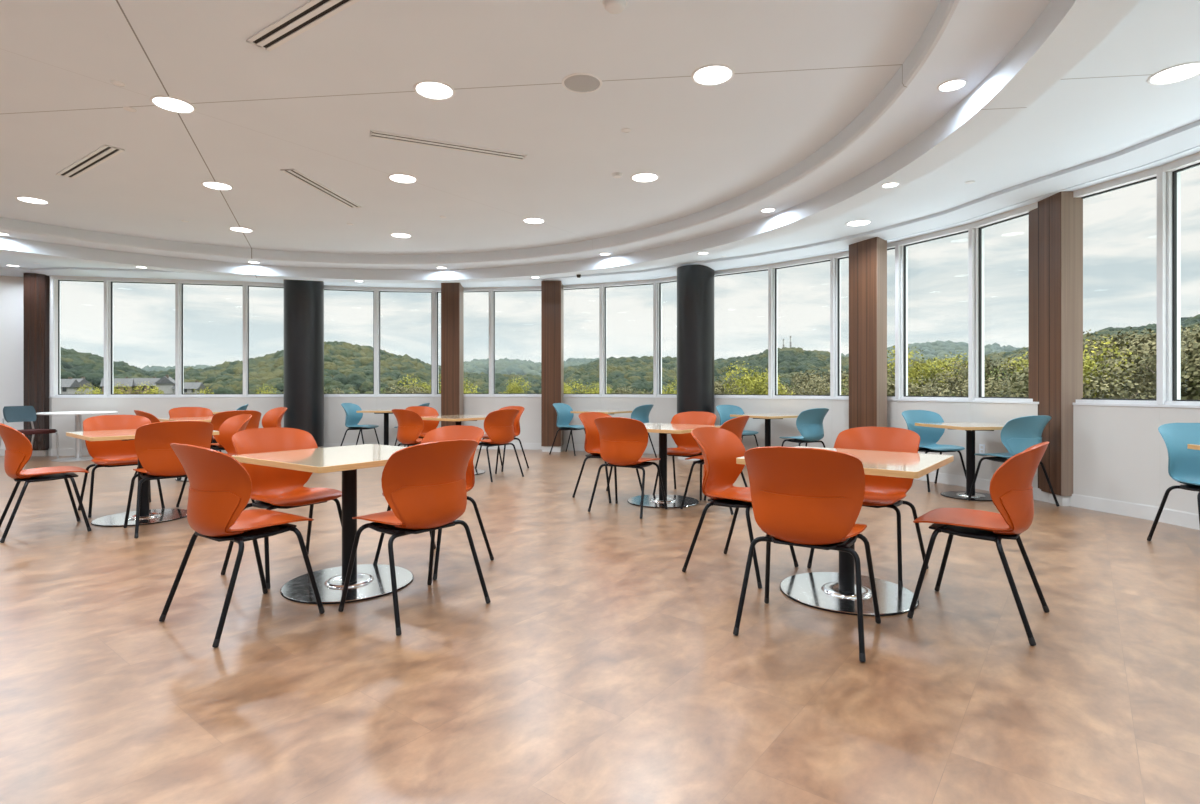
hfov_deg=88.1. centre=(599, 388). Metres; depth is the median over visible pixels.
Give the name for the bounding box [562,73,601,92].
ceiling speaker
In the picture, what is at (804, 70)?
ceiling
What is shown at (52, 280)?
trim
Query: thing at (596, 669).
floor
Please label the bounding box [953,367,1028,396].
tree
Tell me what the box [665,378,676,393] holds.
tree
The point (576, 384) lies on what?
tree
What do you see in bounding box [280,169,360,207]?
ceiling vent
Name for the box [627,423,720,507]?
cafe table
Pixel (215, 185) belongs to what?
recessed light
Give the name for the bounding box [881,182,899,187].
recessed light
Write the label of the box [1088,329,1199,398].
tree
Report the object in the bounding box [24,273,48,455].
wood column
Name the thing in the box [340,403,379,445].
cafe chair
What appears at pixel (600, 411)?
cafe table
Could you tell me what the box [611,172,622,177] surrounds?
smoke detector
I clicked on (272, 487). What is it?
cafe chair
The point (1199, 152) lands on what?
wall
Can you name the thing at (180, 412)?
cafe chair
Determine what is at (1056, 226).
wood column
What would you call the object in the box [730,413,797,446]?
cafe table
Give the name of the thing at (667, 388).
tree
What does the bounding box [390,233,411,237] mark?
recessed light
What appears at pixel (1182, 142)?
ceiling
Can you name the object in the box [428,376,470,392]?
tree
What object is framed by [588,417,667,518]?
cafe chair
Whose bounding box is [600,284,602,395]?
trim
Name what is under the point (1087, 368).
tree
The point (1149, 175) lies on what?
window
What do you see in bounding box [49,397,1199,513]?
wall
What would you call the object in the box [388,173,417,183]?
recessed light
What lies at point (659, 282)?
window
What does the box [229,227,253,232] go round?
recessed light
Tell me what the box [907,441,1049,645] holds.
cafe chair
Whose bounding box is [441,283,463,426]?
wood column
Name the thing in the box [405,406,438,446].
cafe chair
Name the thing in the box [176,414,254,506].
cafe chair
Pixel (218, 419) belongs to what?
cafe chair
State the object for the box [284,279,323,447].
round column
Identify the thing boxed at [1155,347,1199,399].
tree
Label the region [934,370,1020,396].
tree
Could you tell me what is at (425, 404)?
cafe chair
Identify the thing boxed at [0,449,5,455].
baseboard
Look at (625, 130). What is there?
cap
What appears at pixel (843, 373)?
tree
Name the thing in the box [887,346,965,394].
tree
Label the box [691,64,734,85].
recessed light
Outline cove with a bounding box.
[0,0,1050,269]
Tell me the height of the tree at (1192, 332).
12.475 m
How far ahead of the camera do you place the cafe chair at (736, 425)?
5.77 m
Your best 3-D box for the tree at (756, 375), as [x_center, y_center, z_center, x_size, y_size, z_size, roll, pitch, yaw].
[16.989,3.139,69.224,8.182,11.182,7.037,0,0,5]
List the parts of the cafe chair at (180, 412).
backrest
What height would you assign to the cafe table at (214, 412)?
0.753 m
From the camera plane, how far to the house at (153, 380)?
171.07 m
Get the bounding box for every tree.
[74,384,103,393]
[113,382,132,393]
[131,382,164,393]
[186,386,213,393]
[255,383,278,393]
[324,387,351,393]
[383,382,438,392]
[397,375,430,392]
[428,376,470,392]
[464,377,481,392]
[495,376,529,392]
[564,383,577,393]
[565,379,598,393]
[588,381,612,393]
[612,384,651,393]
[651,385,676,393]
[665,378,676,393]
[714,375,737,393]
[714,380,752,393]
[720,361,794,394]
[724,367,780,392]
[751,381,796,394]
[788,380,823,394]
[790,368,829,390]
[791,369,848,392]
[792,380,829,394]
[799,367,894,394]
[841,379,848,394]
[848,376,966,395]
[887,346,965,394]
[887,376,991,395]
[908,352,967,386]
[928,352,1023,394]
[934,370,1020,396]
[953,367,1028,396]
[984,367,1018,392]
[1000,369,1181,398]
[1001,348,1028,376]
[1003,347,1028,368]
[1019,329,1137,372]
[1083,327,1156,359]
[1083,329,1156,373]
[1083,331,1199,399]
[1083,334,1139,398]
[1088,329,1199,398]
[1093,328,1199,399]
[1134,325,1198,341]
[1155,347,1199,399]
[1181,323,1199,339]
[1181,337,1199,396]
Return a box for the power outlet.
[979,444,984,453]
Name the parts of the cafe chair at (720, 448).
leg, lumbar panel, backrest, seat, seat frame, leg, leg, leg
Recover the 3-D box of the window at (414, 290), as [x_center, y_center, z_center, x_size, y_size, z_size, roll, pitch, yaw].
[-3.667,-0.873,11.705,1.004,2.015,0.150,0,0,-5]
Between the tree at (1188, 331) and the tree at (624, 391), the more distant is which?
the tree at (624, 391)
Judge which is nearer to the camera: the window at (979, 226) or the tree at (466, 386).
the window at (979, 226)
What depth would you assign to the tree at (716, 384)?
74.21 m
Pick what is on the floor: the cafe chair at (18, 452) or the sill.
the cafe chair at (18, 452)
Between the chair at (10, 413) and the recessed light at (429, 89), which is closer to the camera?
the recessed light at (429, 89)
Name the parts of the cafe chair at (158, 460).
leg, seat, leg, seat frame, lumbar panel, backrest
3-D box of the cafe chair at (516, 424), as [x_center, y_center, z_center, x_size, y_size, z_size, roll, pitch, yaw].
[-1.378,0.692,8.743,0.564,0.877,0.554,0,0,38]
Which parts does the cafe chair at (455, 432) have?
leg, leg, backrest, leg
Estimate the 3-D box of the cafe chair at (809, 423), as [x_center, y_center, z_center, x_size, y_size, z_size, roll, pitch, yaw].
[2.732,0.692,8.287,0.564,0.877,0.554,0,0,-31]
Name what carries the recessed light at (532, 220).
in the ceiling at (804, 70)
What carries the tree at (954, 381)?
on the ground
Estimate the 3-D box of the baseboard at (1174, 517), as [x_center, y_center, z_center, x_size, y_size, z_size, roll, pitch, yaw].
[-0.799,1.069,7.443,17.181,0.122,7.539,0,0,43]
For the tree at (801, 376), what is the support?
on the ground
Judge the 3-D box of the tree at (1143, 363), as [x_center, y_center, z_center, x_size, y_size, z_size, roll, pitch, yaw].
[29.061,2.805,31.144,7.290,11.924,7.939,0,0,-34]
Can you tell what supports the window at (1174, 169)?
in the wall at (1120, 453)
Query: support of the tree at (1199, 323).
on the ground
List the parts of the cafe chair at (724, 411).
backrest, seat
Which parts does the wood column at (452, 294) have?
panel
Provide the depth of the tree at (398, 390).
62.24 m
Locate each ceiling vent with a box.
[56,144,124,178]
[246,0,359,51]
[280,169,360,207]
[369,130,526,160]
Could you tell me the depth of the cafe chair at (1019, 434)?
5.88 m
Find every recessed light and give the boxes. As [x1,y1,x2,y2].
[15,196,49,203]
[150,95,195,113]
[201,181,232,189]
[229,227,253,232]
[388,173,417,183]
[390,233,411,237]
[413,80,454,99]
[523,217,544,223]
[631,172,658,182]
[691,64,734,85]
[760,208,775,212]
[846,220,871,225]
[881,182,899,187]
[937,78,966,91]
[1147,61,1199,84]
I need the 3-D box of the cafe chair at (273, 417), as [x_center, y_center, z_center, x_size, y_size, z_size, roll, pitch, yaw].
[-4.468,0.692,8.203,0.564,0.877,0.554,0,0,42]
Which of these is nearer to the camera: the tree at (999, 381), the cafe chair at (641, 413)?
the cafe chair at (641, 413)
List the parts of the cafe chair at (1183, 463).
leg, backrest, seat, seat frame, leg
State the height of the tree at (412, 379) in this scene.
10.461 m
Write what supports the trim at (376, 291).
attached to the wall at (1120, 453)
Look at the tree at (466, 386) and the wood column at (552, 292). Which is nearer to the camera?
the wood column at (552, 292)
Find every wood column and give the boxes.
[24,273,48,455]
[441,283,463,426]
[541,281,563,451]
[849,237,886,428]
[1029,191,1082,505]
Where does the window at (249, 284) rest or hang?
in the wall at (1120, 453)
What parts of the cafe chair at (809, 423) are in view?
seat, seat frame, lumbar panel, backrest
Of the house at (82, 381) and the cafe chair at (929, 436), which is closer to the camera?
the cafe chair at (929, 436)
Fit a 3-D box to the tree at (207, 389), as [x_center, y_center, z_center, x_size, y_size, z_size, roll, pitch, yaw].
[-49.069,4.199,74.376,5.389,8.941,4.634,0,0,-11]
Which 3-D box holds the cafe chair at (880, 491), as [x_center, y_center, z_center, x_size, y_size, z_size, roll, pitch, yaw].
[1.683,0.692,3.893,0.564,0.877,0.554,0,0,43]
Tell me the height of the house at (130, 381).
10.512 m
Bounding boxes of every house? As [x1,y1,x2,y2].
[61,377,81,393]
[76,377,94,393]
[100,377,134,393]
[132,377,159,393]
[154,375,174,393]
[171,381,205,393]
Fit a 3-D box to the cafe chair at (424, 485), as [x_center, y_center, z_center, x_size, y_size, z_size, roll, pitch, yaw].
[-0.947,0.692,3.198,0.554,0.877,0.564,0,0,38]
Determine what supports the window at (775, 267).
in the wall at (1120, 453)
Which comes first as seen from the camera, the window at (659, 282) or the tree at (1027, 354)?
the window at (659, 282)
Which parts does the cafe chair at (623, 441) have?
leg, leg, backrest, lumbar panel, seat frame, leg, seat, leg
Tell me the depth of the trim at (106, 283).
10.53 m
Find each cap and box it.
[111,80,124,86]
[621,128,630,132]
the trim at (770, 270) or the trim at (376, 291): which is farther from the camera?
the trim at (376, 291)
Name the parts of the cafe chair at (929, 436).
backrest, leg, seat frame, leg, seat, leg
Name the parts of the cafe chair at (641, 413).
lumbar panel, backrest, leg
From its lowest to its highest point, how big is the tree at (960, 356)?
12.831 m
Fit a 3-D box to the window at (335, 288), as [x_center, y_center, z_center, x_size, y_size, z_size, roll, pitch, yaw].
[-4.755,-0.873,11.518,1.091,2.015,0.150,0,0,-14]
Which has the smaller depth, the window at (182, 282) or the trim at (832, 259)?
the trim at (832, 259)
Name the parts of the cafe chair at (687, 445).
leg, leg, seat, seat frame, backrest, leg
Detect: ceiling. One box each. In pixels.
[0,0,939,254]
[0,120,1199,287]
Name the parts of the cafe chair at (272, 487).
leg, leg, backrest, seat frame, seat, leg, leg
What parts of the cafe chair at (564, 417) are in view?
leg, backrest, seat, leg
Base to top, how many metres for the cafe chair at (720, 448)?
0.877 m
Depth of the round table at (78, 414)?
9.86 m
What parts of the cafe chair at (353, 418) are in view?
backrest, seat frame, seat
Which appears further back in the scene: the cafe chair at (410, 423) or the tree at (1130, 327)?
the tree at (1130, 327)
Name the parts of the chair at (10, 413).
backrest, leg, seat, leg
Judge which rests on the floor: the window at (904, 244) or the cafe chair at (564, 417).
the cafe chair at (564, 417)
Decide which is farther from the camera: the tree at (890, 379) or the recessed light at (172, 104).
the tree at (890, 379)
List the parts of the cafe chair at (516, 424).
leg, leg, backrest, leg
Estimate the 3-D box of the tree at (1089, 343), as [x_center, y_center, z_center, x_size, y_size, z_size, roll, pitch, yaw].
[39.263,1.997,48.027,9.104,13.636,9.914,0,0,-12]
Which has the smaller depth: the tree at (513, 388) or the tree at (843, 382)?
the tree at (843, 382)
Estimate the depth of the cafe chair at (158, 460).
4.84 m
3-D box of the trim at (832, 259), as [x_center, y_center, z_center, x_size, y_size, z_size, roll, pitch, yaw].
[3.321,-0.873,8.774,0.150,2.015,0.050,0,0,-39]
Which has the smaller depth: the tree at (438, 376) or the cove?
the cove
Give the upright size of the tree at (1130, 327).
13.518 m
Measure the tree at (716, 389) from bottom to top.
9.457 m
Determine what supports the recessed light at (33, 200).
in the ceiling at (804, 70)
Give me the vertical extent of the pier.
2.035 m
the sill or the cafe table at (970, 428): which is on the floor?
the cafe table at (970, 428)
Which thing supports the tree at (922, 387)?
on the ground
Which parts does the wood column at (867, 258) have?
panel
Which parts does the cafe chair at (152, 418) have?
backrest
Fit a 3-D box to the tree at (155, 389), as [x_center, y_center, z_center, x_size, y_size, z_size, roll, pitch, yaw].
[-56.603,3.871,78.592,5.986,9.634,6.622,0,0,-10]
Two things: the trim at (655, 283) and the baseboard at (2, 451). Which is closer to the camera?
the baseboard at (2, 451)
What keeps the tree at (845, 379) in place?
on the ground
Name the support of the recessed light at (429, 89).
in the ceiling at (804, 70)
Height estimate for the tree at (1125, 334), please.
13.052 m
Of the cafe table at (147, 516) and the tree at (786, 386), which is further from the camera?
the tree at (786, 386)
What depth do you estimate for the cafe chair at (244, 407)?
9.99 m
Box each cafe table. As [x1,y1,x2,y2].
[66,429,218,526]
[158,417,260,481]
[212,410,233,449]
[232,444,412,603]
[356,409,392,444]
[421,415,485,474]
[570,410,631,456]
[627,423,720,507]
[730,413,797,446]
[736,446,953,615]
[915,422,1004,500]
[1187,444,1199,449]
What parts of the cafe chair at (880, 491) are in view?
leg, backrest, seat frame, seat, leg, leg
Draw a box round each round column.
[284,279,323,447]
[677,265,713,460]
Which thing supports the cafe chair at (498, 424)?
on the floor
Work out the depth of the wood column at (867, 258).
7.97 m
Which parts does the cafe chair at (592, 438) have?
leg, seat frame, backrest, leg, leg, leg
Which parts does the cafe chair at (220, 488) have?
leg, backrest, lumbar panel, leg, seat frame, leg, seat, leg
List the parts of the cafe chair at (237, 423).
leg, backrest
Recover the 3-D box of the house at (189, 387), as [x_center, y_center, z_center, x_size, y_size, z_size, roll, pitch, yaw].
[-113.268,2.590,170.867,6.800,9.576,4.300,0,0,-6]
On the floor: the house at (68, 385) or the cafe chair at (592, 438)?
the cafe chair at (592, 438)
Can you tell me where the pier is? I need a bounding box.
[49,276,57,396]
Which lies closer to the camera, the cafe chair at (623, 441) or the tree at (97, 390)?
the cafe chair at (623, 441)
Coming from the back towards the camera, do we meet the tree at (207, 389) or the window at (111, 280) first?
the tree at (207, 389)
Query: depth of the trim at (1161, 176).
5.25 m
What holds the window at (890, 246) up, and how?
in the wall at (1120, 453)
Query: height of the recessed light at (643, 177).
0.028 m
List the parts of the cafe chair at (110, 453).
leg, leg, seat, seat frame, backrest, leg, leg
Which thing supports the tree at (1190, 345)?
on the ground
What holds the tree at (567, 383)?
on the ground
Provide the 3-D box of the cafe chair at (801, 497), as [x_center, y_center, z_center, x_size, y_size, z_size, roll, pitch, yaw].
[0.978,0.692,2.907,0.564,0.877,0.554,0,0,31]
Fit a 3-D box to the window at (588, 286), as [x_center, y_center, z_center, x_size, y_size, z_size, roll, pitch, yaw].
[-0.466,-0.873,11.361,1.024,2.015,0.150,0,0,19]
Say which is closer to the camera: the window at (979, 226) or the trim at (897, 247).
the window at (979, 226)
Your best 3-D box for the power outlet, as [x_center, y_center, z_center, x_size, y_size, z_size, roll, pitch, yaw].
[4.270,0.680,6.929,0.011,0.115,0.070,0,0,-13]
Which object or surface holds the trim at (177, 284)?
attached to the wall at (1120, 453)
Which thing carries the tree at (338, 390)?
on the ground
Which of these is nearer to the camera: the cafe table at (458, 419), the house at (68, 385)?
the cafe table at (458, 419)
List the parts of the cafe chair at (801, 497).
leg, leg, lumbar panel, backrest, seat frame, leg, seat, leg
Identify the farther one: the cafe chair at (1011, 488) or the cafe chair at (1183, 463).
the cafe chair at (1183, 463)
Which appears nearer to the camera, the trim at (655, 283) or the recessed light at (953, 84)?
the recessed light at (953, 84)
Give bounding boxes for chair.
[0,406,58,457]
[0,423,91,542]
[78,415,164,517]
[123,421,213,537]
[134,410,159,474]
[159,443,324,646]
[169,407,220,451]
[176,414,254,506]
[210,410,260,450]
[213,404,247,445]
[221,427,341,588]
[262,407,286,427]
[338,439,490,635]
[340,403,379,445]
[373,425,493,579]
[392,409,423,445]
[394,403,429,446]
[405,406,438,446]
[475,406,528,471]
[478,409,523,481]
[549,403,585,455]
[572,412,641,502]
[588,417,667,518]
[631,404,656,457]
[653,411,715,500]
[680,416,749,514]
[682,427,798,587]
[716,405,758,446]
[733,446,880,661]
[779,408,828,447]
[807,426,928,586]
[902,410,965,491]
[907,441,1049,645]
[968,415,1059,505]
[1147,423,1199,540]
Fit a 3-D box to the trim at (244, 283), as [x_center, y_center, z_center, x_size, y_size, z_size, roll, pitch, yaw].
[-6.292,-0.873,11.007,0.050,2.015,0.150,0,0,-16]
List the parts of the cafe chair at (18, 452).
leg, leg, backrest, lumbar panel, seat frame, seat, leg, leg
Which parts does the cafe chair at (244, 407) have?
backrest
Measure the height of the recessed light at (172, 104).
0.028 m
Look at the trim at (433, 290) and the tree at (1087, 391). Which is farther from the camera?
the tree at (1087, 391)
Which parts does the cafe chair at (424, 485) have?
leg, seat, leg, seat frame, lumbar panel, backrest, leg, leg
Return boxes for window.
[54,276,103,396]
[107,278,174,395]
[179,280,242,395]
[246,282,283,395]
[324,286,374,395]
[377,288,431,395]
[435,288,488,395]
[492,287,540,395]
[563,284,599,395]
[602,280,653,395]
[656,277,676,396]
[714,265,767,396]
[771,255,829,397]
[834,242,894,398]
[899,225,967,399]
[972,203,1037,401]
[1073,168,1156,403]
[1163,153,1199,404]
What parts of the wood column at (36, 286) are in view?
panel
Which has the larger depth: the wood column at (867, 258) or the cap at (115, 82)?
the wood column at (867, 258)
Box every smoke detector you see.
[603,0,626,13]
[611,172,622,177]
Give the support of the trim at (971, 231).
attached to the wall at (1120, 453)
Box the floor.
[0,449,1199,803]
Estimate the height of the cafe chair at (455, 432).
0.877 m
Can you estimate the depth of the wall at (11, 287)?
10.45 m
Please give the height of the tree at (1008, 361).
12.797 m
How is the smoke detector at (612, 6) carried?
attached to the ceiling at (804, 70)
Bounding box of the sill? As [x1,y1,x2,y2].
[49,396,1199,407]
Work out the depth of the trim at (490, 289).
11.58 m
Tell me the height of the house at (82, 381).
10.144 m
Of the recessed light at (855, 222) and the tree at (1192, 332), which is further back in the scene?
the tree at (1192, 332)
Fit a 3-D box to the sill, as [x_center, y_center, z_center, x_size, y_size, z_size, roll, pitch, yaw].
[-0.660,0.146,7.466,17.455,0.022,7.756,0,0,43]
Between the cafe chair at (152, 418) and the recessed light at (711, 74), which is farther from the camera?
the cafe chair at (152, 418)
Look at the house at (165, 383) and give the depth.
168.50 m
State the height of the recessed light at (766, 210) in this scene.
0.028 m
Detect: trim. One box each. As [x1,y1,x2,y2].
[50,276,54,396]
[104,278,108,395]
[175,280,179,395]
[243,282,246,395]
[375,288,377,395]
[432,289,434,395]
[489,288,491,395]
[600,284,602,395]
[654,280,656,395]
[768,265,772,396]
[830,255,834,397]
[895,242,900,398]
[968,224,974,399]
[1157,166,1166,403]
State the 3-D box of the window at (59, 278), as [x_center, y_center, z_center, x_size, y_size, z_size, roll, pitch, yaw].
[-8.794,-0.873,10.518,0.729,2.015,0.150,0,0,-13]
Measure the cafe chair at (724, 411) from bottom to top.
0.877 m
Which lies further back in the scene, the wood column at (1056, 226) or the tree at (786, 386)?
the tree at (786, 386)
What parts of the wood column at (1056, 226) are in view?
panel, panel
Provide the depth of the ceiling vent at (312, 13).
3.59 m
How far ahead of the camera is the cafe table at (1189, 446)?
4.16 m
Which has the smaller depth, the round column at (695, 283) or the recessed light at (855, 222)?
the recessed light at (855, 222)
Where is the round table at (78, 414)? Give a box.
[36,411,117,461]
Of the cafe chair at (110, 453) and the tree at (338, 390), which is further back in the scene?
the tree at (338, 390)
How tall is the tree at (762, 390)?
11.180 m
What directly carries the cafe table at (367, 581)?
on the floor
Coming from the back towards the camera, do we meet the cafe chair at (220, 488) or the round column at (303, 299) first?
the round column at (303, 299)
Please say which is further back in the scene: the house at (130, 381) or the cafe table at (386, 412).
the house at (130, 381)
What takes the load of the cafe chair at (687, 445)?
on the floor
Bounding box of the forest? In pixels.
[137,340,1019,375]
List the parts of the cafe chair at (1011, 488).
leg, leg, seat, seat frame, lumbar panel, leg, backrest, leg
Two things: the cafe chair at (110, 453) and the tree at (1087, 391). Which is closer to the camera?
the cafe chair at (110, 453)
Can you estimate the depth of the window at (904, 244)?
7.93 m
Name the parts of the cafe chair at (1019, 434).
leg, seat, seat frame, lumbar panel, backrest, leg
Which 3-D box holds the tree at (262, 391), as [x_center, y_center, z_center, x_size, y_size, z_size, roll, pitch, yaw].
[-41.130,4.002,76.499,5.178,9.358,5.728,0,0,-29]
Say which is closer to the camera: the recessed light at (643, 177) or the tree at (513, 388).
the recessed light at (643, 177)
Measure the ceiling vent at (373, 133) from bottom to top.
0.009 m
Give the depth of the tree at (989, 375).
47.64 m
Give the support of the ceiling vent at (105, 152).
in the ceiling at (804, 70)
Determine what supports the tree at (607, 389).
on the ground
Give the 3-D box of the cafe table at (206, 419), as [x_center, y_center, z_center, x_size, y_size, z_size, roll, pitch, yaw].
[-4.970,0.753,7.880,0.900,0.753,0.900,0,0,40]
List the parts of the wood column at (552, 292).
panel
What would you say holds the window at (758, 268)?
in the wall at (1120, 453)
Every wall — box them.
[0,276,23,448]
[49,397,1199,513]
[51,152,1199,288]
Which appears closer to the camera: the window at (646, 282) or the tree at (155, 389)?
the window at (646, 282)
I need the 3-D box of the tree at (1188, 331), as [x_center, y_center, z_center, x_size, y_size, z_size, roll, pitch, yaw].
[48.181,1.731,50.290,9.354,14.200,10.186,0,0,22]
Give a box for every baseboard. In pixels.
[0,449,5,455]
[48,442,1199,529]
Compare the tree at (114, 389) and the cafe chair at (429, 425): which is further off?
the tree at (114, 389)
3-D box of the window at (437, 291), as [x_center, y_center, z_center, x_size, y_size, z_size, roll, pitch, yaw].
[-2.584,-0.873,11.705,1.048,2.015,0.150,0,0,5]
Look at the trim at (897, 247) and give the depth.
7.94 m
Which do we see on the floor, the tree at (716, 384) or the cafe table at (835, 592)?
the cafe table at (835, 592)
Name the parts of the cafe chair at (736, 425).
leg, seat, seat frame, backrest, leg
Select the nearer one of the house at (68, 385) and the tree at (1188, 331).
the tree at (1188, 331)
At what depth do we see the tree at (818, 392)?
52.27 m
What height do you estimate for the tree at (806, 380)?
9.475 m
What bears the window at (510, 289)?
in the wall at (1120, 453)
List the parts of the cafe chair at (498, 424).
seat, leg, seat frame, leg, lumbar panel, backrest, leg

